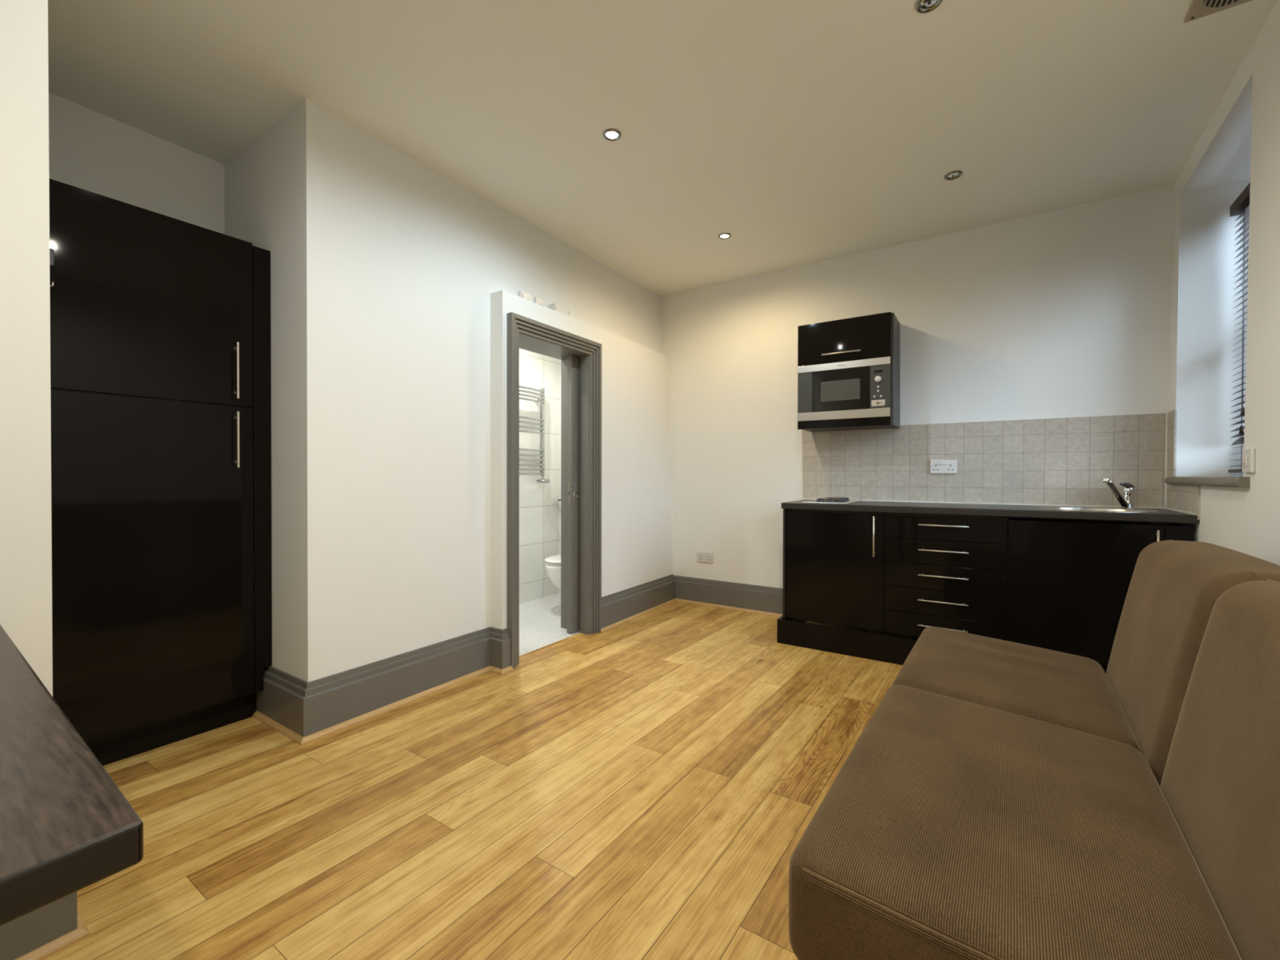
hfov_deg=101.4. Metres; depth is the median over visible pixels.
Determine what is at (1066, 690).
seat cushion
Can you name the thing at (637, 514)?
wall
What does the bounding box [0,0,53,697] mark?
wall
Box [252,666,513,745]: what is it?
trim
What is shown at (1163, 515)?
countertop
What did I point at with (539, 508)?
wall
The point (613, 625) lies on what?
trim
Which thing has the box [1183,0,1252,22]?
ceiling vent
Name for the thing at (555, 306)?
box
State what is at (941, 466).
double socket
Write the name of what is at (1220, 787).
cushion
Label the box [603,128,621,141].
recessed light
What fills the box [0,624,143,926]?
countertop
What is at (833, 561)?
door
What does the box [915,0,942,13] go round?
recessed light
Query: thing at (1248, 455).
wall switch
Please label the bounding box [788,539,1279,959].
sofa
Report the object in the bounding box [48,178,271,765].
tall cabinet
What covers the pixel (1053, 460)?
tiles
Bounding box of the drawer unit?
[884,512,1007,640]
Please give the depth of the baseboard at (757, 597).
4.35 m
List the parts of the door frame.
lock plate, sliding door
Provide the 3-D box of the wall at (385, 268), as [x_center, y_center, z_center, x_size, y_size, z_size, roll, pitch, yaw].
[-1.037,-0.267,3.770,1.130,2.670,3.026,0,1,33]
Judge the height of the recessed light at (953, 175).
0.008 m
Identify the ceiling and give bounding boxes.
[48,0,1277,296]
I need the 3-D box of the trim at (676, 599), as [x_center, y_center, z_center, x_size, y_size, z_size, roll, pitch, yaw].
[0.787,1.057,4.306,1.166,0.020,0.018,0,1,33]
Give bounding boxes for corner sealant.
[1164,413,1196,515]
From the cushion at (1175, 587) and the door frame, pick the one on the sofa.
the cushion at (1175, 587)
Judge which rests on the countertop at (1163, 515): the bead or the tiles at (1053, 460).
the bead
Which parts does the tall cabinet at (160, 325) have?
door, door, handle, handle, filler panel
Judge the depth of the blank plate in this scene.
3.31 m
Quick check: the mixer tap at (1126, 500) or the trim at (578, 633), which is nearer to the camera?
the mixer tap at (1126, 500)
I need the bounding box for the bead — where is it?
[801,497,1165,509]
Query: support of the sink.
in the countertop at (1163, 515)
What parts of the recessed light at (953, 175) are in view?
bulb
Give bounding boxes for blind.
[1228,182,1249,472]
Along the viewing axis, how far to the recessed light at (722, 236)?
3.42 m
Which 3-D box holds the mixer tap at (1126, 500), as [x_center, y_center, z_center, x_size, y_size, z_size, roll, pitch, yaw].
[2.606,0.071,2.870,0.311,0.173,0.058,0,0,-25]
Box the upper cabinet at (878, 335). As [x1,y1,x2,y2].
[797,311,900,431]
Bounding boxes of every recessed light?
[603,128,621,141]
[718,232,731,239]
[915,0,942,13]
[943,170,962,180]
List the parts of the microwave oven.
panel, door, control panel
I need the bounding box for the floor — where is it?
[42,593,1107,959]
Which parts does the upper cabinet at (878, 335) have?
handle, rail, lift door, panel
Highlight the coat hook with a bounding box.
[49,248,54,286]
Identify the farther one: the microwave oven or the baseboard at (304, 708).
the microwave oven
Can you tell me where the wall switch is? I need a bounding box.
[1241,448,1255,472]
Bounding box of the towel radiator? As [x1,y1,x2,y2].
[519,385,549,483]
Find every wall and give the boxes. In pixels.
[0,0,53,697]
[48,92,224,234]
[224,98,662,682]
[490,289,673,629]
[519,348,559,604]
[559,359,560,593]
[660,184,1173,588]
[1166,0,1279,565]
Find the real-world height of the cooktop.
0.029 m
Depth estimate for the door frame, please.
3.63 m
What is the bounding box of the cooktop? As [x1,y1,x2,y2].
[801,497,862,503]
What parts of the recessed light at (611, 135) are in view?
bulb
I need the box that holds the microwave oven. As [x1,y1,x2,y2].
[797,356,891,421]
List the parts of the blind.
rail, pull cord, ladder cord, pull cord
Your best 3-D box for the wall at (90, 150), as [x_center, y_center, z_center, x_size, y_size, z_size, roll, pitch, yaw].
[-2.417,-0.258,2.311,0.140,2.670,1.020,0,1,33]
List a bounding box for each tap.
[1101,477,1135,508]
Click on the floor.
(647, 786)
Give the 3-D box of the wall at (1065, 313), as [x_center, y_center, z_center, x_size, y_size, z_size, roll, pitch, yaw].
[1.355,-0.356,3.980,4.900,2.894,0.294,0,1,33]
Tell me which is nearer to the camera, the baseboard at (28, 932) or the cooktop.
the baseboard at (28, 932)
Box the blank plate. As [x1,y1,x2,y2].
[534,297,545,306]
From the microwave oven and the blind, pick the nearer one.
the blind
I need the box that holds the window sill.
[1164,476,1249,487]
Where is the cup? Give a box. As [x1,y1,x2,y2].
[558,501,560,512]
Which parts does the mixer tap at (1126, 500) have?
spout, lever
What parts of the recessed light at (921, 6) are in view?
bulb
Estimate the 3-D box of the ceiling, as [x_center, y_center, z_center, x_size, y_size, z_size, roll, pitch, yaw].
[-0.588,-1.630,1.092,4.800,0.100,7.600,0,1,33]
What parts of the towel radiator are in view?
rail, rail, rail, rail, rail, rail, rail, rail, rail, rail, rail, rail, rail, rail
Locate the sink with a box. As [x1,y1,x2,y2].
[1040,506,1158,524]
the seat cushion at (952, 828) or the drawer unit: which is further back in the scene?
the drawer unit
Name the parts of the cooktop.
control knob, control knob, plate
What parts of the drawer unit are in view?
handle, handle, handle, handle, handle, drawer, drawer, drawer, drawer, drawer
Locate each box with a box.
[518,290,531,301]
[548,302,569,316]
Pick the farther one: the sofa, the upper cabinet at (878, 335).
the upper cabinet at (878, 335)
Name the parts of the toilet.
seat, lid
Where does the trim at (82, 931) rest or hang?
attached to the wall at (25, 450)
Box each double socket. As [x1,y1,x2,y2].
[697,551,713,563]
[929,459,956,473]
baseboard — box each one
[0,891,77,959]
[256,626,511,737]
[601,573,674,628]
[673,575,782,613]
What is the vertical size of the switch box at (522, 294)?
0.076 m
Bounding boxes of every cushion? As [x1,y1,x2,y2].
[788,684,1241,959]
[891,626,1141,752]
[1106,540,1279,786]
[1160,580,1279,959]
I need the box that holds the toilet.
[544,554,560,613]
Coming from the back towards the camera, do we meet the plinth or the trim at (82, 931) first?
the plinth
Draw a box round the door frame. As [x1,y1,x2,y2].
[506,311,601,668]
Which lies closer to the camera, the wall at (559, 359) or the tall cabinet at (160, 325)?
the tall cabinet at (160, 325)
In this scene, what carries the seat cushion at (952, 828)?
on the sofa
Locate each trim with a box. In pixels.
[14,910,89,959]
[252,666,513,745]
[519,632,581,657]
[600,599,675,632]
[674,598,807,621]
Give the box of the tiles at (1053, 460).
[802,413,1165,506]
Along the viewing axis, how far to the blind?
2.51 m
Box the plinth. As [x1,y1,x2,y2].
[777,615,1106,674]
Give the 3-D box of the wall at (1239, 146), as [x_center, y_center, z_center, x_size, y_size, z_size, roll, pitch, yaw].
[1.044,-0.258,-0.066,0.360,2.720,7.650,0,1,35]
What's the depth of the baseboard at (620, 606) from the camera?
4.09 m
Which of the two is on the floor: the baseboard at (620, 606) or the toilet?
the toilet
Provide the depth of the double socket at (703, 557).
4.47 m
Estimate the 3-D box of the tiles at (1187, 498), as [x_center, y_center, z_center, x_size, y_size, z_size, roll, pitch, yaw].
[2.736,-0.094,2.651,0.008,0.547,0.640,0,1,35]
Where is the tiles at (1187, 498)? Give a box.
[1166,409,1200,519]
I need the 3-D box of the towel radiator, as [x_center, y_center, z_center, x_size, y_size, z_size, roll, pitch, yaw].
[-0.987,-0.389,4.416,0.123,0.833,0.554,0,1,33]
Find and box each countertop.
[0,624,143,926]
[781,499,1199,523]
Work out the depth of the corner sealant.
2.88 m

